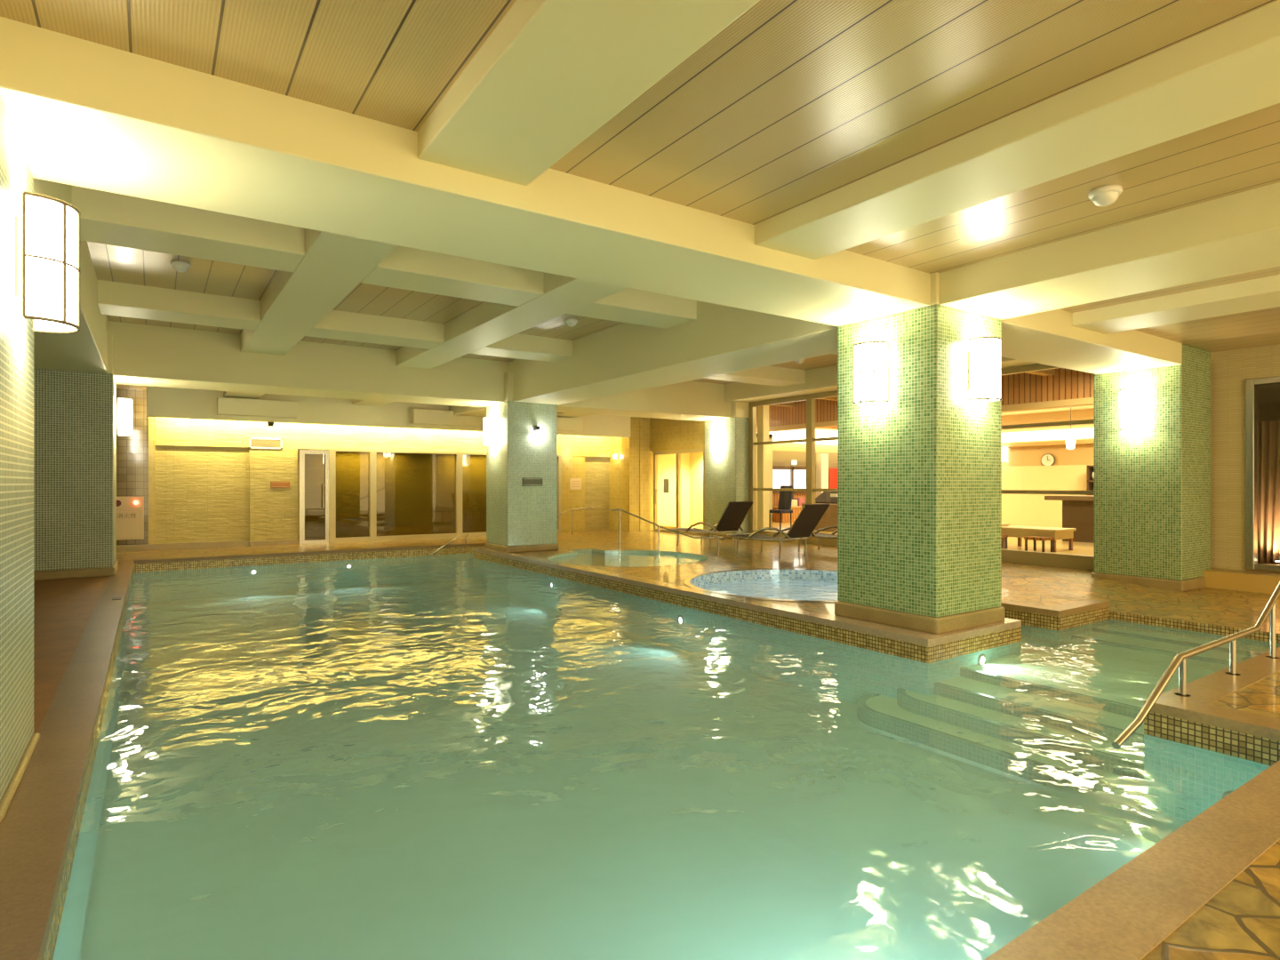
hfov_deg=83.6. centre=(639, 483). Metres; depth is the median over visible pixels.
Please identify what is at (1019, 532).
table
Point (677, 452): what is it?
door
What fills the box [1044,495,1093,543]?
counter
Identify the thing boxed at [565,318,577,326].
ceiling sensor
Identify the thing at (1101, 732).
step
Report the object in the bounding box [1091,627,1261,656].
step
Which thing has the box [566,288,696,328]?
ceiling beam
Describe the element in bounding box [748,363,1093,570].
window
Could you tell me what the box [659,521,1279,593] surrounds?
floor
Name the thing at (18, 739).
wall
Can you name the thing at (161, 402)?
ceiling beam
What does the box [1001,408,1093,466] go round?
wall
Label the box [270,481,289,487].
wall sign
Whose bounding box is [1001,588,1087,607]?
floor
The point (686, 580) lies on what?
tub rim
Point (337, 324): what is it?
ceiling beam
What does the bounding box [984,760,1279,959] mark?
pool coping
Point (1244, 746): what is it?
pool edge
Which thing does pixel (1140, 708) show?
step
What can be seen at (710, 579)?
wall
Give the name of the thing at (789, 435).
lamp
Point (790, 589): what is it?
water
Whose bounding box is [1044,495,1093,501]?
countertop
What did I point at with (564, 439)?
wall
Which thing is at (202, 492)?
wall
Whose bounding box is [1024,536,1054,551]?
stool
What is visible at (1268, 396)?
wall
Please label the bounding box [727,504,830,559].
sun lounger
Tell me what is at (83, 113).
ceiling beam
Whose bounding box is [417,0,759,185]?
ceiling beam
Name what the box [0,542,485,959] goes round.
pool coping
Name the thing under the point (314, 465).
door
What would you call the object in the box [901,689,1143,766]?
step
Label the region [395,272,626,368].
ceiling beam
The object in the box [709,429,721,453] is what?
wall sconce
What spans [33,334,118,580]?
column
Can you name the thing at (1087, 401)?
ceiling
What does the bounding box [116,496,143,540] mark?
cabinet
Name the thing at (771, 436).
wall
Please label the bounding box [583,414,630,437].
ceiling
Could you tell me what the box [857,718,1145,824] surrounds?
step
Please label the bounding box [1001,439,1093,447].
trim
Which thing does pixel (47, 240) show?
wall sconce
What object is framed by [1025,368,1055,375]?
ceiling beam
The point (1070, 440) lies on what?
pendant lamp
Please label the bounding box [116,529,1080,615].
floor
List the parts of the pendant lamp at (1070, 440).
lamp shade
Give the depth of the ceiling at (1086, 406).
17.93 m
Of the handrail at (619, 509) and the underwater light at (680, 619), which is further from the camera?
the handrail at (619, 509)
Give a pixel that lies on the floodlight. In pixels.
(536, 431)
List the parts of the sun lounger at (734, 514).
seat, armrest, frame, backrest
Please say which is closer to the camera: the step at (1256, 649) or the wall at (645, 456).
the step at (1256, 649)
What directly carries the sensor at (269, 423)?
attached to the ceiling beam at (161, 402)
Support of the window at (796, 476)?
in the wall at (775, 496)
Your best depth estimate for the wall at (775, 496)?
21.52 m
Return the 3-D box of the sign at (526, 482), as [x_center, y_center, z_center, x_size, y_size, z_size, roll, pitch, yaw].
[-1.992,-0.031,13.290,0.400,0.150,0.014,0,0,-34]
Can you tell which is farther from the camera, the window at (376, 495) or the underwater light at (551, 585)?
the window at (376, 495)
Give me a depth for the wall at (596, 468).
19.30 m
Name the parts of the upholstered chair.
leg, leg, seat, backrest, leg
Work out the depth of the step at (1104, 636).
6.78 m
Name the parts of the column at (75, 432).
skirting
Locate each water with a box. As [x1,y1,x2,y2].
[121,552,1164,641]
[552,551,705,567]
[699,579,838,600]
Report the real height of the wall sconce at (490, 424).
0.534 m
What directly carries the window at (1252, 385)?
in the wall at (1228, 367)
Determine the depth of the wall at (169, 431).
14.57 m
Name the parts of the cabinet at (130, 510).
door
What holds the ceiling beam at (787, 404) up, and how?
attached to the ceiling
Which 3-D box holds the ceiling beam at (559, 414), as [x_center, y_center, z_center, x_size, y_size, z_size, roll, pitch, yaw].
[-1.389,-1.734,16.657,0.730,0.205,2.310,0,0,-34]
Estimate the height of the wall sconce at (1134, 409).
0.534 m
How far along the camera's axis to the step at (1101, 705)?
5.40 m
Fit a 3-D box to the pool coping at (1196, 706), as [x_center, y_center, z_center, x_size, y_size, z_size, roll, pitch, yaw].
[4.725,1.287,4.795,3.710,0.058,0.960,0,0,-34]
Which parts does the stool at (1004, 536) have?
leg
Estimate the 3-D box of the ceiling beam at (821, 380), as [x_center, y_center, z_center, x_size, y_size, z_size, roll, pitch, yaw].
[4.516,-2.071,13.303,1.050,0.430,7.725,0,0,-34]
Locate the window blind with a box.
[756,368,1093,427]
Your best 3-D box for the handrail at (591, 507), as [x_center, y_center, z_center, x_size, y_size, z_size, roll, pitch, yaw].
[-1.642,0.928,17.761,1.104,0.672,0.048,0,0,-34]
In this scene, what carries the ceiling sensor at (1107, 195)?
attached to the ceiling at (792, 104)
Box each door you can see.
[298,449,329,544]
[652,448,704,535]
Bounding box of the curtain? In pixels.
[1257,420,1279,563]
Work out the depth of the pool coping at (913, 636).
7.08 m
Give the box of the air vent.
[248,437,282,448]
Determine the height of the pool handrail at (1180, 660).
1.251 m
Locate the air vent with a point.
(254, 443)
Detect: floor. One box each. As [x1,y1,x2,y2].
[33,576,109,733]
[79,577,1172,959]
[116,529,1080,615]
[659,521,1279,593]
[1001,569,1211,610]
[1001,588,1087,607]
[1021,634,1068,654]
[1110,588,1279,633]
[1141,672,1279,959]
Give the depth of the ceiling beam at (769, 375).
13.74 m
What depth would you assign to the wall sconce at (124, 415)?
10.21 m
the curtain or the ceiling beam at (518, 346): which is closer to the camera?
the curtain
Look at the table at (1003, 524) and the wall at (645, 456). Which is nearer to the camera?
the table at (1003, 524)
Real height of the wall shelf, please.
0.720 m
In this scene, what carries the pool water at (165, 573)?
in the wall at (1181, 781)
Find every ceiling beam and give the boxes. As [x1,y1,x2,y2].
[0,16,1181,374]
[32,177,108,373]
[71,184,304,271]
[96,280,260,330]
[108,320,731,421]
[146,385,583,435]
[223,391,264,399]
[240,228,398,355]
[304,309,444,349]
[352,399,392,406]
[360,245,543,306]
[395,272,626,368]
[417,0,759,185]
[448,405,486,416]
[469,333,572,362]
[509,300,838,405]
[557,412,591,417]
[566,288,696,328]
[648,352,837,388]
[703,365,805,386]
[724,356,1036,402]
[754,0,1279,259]
[770,401,793,407]
[819,396,837,400]
[939,182,1279,319]
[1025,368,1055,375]
[1072,274,1279,334]
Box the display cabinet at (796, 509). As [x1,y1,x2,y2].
[772,505,801,522]
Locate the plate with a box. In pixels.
[569,478,581,489]
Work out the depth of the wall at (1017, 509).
18.51 m
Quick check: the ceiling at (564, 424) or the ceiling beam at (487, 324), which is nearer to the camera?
the ceiling beam at (487, 324)
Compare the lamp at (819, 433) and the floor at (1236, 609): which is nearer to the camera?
the floor at (1236, 609)
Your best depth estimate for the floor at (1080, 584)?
8.95 m
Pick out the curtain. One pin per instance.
(1268, 432)
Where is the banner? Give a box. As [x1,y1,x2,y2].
[828,468,837,488]
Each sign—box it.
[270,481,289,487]
[522,477,542,486]
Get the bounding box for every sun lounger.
[671,501,753,550]
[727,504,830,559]
[798,525,837,551]
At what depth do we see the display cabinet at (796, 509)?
21.10 m
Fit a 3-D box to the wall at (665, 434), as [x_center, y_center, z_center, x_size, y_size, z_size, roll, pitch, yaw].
[1.026,-1.346,18.067,0.150,0.980,2.500,0,0,-34]
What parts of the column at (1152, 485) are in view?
skirting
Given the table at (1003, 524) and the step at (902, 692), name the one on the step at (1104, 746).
the step at (902, 692)
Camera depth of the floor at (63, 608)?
6.32 m
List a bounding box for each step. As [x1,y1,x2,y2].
[857,704,1145,819]
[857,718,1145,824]
[862,695,1148,799]
[896,688,1143,765]
[896,690,1143,782]
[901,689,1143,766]
[934,682,1143,736]
[934,683,1143,751]
[936,676,1143,736]
[960,639,1229,709]
[960,666,1141,709]
[960,668,1140,718]
[1069,631,1253,663]
[1070,635,1237,665]
[1090,624,1269,653]
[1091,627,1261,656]
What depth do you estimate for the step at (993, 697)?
5.13 m
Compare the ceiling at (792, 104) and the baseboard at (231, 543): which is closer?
the ceiling at (792, 104)
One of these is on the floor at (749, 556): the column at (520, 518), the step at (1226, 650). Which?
the column at (520, 518)
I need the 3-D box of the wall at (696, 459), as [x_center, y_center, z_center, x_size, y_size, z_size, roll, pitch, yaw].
[2.340,0.039,19.193,0.090,2.450,3.220,0,0,-34]
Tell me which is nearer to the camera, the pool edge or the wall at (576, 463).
the pool edge
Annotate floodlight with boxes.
[531,426,543,436]
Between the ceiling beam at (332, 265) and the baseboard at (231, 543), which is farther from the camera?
the baseboard at (231, 543)
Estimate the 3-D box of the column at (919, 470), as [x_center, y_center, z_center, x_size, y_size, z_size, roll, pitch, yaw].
[2.597,-0.286,6.691,1.054,3.100,1.094,0,0,-34]
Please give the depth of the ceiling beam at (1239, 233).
5.04 m
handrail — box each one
[429,534,468,555]
[557,506,592,534]
[611,508,725,567]
[1112,581,1279,749]
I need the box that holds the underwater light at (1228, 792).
[1222,790,1234,798]
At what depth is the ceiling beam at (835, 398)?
17.84 m
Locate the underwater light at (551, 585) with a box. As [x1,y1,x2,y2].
[549,581,553,588]
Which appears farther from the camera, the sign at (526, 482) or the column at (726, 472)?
the column at (726, 472)
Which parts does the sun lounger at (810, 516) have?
leg, seat, armrest, frame, leg, armrest, leg, backrest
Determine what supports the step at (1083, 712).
on the step at (1104, 746)
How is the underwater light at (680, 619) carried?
attached to the wall at (1181, 781)
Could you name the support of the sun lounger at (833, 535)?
on the floor at (749, 556)
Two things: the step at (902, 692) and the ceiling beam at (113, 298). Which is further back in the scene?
the ceiling beam at (113, 298)
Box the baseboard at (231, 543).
[116,539,299,551]
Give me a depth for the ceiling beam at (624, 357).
9.42 m
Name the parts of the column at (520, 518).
skirting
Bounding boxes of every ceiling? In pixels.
[0,0,1279,351]
[87,241,837,383]
[116,384,146,389]
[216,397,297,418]
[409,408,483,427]
[557,416,577,431]
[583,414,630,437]
[756,397,1093,432]
[818,426,837,429]
[1001,405,1093,415]
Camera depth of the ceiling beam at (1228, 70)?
3.41 m
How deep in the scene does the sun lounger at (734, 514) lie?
13.62 m
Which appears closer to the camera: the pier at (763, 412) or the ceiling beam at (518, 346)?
the ceiling beam at (518, 346)
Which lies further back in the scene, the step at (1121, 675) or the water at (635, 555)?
the water at (635, 555)
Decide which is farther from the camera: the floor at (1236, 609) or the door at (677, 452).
the door at (677, 452)
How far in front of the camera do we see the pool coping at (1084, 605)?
7.36 m
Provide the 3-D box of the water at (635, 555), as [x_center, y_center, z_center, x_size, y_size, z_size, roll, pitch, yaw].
[-0.334,1.314,12.384,2.720,0.001,3.160,0,0,-34]
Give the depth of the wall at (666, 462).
20.09 m
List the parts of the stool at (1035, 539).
leg, leg, seat, leg, leg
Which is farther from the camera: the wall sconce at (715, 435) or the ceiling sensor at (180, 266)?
the wall sconce at (715, 435)
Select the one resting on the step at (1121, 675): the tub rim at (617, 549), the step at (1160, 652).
the step at (1160, 652)
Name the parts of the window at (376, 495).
pane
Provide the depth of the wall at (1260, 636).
7.08 m
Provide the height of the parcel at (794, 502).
0.190 m
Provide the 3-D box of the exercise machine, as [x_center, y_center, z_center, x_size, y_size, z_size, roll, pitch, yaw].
[4.742,0.656,17.454,0.900,0.976,1.300,0,0,-34]
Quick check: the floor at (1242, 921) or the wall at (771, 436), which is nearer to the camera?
the floor at (1242, 921)
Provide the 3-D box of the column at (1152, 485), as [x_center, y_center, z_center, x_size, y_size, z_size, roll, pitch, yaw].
[6.939,-0.200,9.705,1.044,3.128,1.064,0,0,-34]
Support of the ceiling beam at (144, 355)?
attached to the ceiling at (112, 263)
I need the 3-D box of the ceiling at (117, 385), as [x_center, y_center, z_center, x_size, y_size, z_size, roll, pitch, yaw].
[-4.792,-2.051,15.372,14.600,0.570,4.200,0,0,-34]
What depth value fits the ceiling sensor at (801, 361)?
12.80 m
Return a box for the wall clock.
[1040,453,1055,465]
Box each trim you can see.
[148,416,155,543]
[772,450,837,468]
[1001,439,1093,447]
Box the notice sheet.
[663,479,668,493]
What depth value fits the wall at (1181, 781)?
6.87 m
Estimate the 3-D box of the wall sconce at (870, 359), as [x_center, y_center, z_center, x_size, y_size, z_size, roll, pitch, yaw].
[2.044,-0.986,6.416,0.213,0.534,0.335,0,0,-34]
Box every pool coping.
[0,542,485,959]
[472,547,1021,646]
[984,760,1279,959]
[1000,599,1109,616]
[1144,647,1279,741]
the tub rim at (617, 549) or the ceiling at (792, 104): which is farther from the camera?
the tub rim at (617, 549)
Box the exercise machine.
[801,491,837,531]
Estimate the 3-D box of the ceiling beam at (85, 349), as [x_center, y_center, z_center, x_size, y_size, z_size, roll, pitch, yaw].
[-5.585,-1.893,6.416,1.000,0.786,7.725,0,0,-34]
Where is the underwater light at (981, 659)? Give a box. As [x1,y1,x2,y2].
[976,653,986,664]
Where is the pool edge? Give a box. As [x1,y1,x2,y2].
[42,545,1279,959]
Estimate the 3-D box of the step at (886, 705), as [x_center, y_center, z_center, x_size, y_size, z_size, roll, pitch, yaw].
[3.837,1.814,6.071,3.740,0.001,2.190,0,0,-34]
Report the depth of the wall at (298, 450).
15.43 m
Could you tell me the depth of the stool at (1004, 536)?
12.55 m
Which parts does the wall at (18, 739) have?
skirting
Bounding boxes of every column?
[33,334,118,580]
[485,371,558,552]
[704,401,749,539]
[834,272,1004,634]
[1091,344,1210,591]
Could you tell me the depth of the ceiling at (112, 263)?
8.55 m
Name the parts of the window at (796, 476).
pane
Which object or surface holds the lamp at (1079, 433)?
on the trim at (1083, 441)
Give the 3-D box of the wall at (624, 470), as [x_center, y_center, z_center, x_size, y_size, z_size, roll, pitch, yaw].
[-0.511,-0.286,19.319,0.320,3.100,1.300,0,0,-34]
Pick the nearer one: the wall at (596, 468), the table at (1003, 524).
the table at (1003, 524)
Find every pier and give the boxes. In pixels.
[757,405,768,530]
[816,453,828,497]
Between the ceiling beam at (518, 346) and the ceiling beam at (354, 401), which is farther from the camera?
the ceiling beam at (354, 401)
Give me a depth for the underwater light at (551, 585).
11.16 m
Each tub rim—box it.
[546,549,709,566]
[683,568,836,601]
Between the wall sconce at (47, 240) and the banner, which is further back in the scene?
the banner
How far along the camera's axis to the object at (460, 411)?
15.35 m
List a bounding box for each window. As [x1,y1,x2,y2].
[328,448,561,543]
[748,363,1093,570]
[772,465,815,499]
[1245,376,1279,571]
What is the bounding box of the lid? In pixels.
[112,596,121,599]
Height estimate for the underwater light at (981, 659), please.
0.120 m
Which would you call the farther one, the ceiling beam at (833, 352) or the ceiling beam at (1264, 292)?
the ceiling beam at (833, 352)
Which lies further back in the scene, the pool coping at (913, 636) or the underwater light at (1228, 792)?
the pool coping at (913, 636)
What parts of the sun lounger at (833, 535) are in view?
seat, frame, armrest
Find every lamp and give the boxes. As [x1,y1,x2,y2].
[768,429,806,443]
[815,429,837,445]
[1001,427,1093,441]
[1065,407,1075,449]
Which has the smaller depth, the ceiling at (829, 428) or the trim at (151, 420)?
the trim at (151, 420)
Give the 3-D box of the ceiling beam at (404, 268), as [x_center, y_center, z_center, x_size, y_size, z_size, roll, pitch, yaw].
[-1.893,-2.137,7.303,1.700,0.298,0.640,0,0,-34]
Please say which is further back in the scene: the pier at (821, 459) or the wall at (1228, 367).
the pier at (821, 459)
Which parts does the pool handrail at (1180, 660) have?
post, post, post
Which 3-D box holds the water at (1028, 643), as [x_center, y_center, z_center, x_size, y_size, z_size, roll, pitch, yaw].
[3.428,1.554,7.390,0.790,0.001,1.550,0,0,-34]
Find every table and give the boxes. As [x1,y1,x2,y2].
[1001,522,1009,526]
[1001,525,1076,551]
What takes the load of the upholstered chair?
on the floor at (1240, 580)
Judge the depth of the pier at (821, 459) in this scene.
22.34 m
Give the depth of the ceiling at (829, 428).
22.73 m
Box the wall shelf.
[1086,464,1093,490]
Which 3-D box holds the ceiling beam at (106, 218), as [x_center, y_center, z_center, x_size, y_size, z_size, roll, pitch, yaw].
[-3.752,-2.137,6.035,1.600,0.298,0.640,0,0,-34]
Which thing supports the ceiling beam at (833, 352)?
attached to the ceiling at (112, 263)
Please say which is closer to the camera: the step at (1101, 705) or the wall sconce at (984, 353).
the step at (1101, 705)
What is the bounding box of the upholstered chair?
[768,485,792,529]
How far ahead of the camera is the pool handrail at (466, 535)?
14.50 m
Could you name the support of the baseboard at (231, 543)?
attached to the wall at (169, 431)
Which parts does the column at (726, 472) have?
skirting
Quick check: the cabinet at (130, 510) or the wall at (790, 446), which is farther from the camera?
the wall at (790, 446)
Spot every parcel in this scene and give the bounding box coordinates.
[791,499,797,506]
[792,497,804,505]
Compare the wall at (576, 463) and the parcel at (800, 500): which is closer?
the wall at (576, 463)
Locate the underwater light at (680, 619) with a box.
[677,615,684,625]
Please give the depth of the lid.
7.78 m
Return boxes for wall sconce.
[14,191,80,333]
[114,397,133,436]
[482,416,496,446]
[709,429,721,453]
[852,340,888,405]
[968,336,1002,402]
[1119,386,1150,430]
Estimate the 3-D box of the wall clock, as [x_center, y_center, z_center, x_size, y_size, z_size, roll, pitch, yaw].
[10.448,-0.596,18.331,0.042,0.340,0.340,0,0,-34]
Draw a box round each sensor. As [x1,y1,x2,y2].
[170,260,191,271]
[267,421,274,426]
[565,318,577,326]
[795,359,804,363]
[1088,184,1122,206]
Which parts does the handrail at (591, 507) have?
rail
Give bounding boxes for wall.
[0,95,39,823]
[53,552,1279,959]
[116,387,559,545]
[155,445,248,543]
[297,449,298,539]
[547,548,837,587]
[559,434,568,532]
[568,435,611,531]
[584,456,608,530]
[608,416,639,531]
[639,416,653,531]
[649,417,704,451]
[657,453,689,525]
[689,452,703,523]
[756,432,772,529]
[772,428,837,452]
[772,492,815,521]
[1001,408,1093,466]
[1001,464,1087,527]
[1109,610,1279,643]
[1210,344,1279,574]
[1257,384,1279,421]
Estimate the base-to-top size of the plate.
0.300 m
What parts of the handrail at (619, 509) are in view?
post, post, rail, post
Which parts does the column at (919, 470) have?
skirting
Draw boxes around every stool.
[1001,534,1007,548]
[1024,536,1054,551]
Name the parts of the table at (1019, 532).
leg, leg, leg, leg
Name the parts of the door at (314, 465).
pane, handle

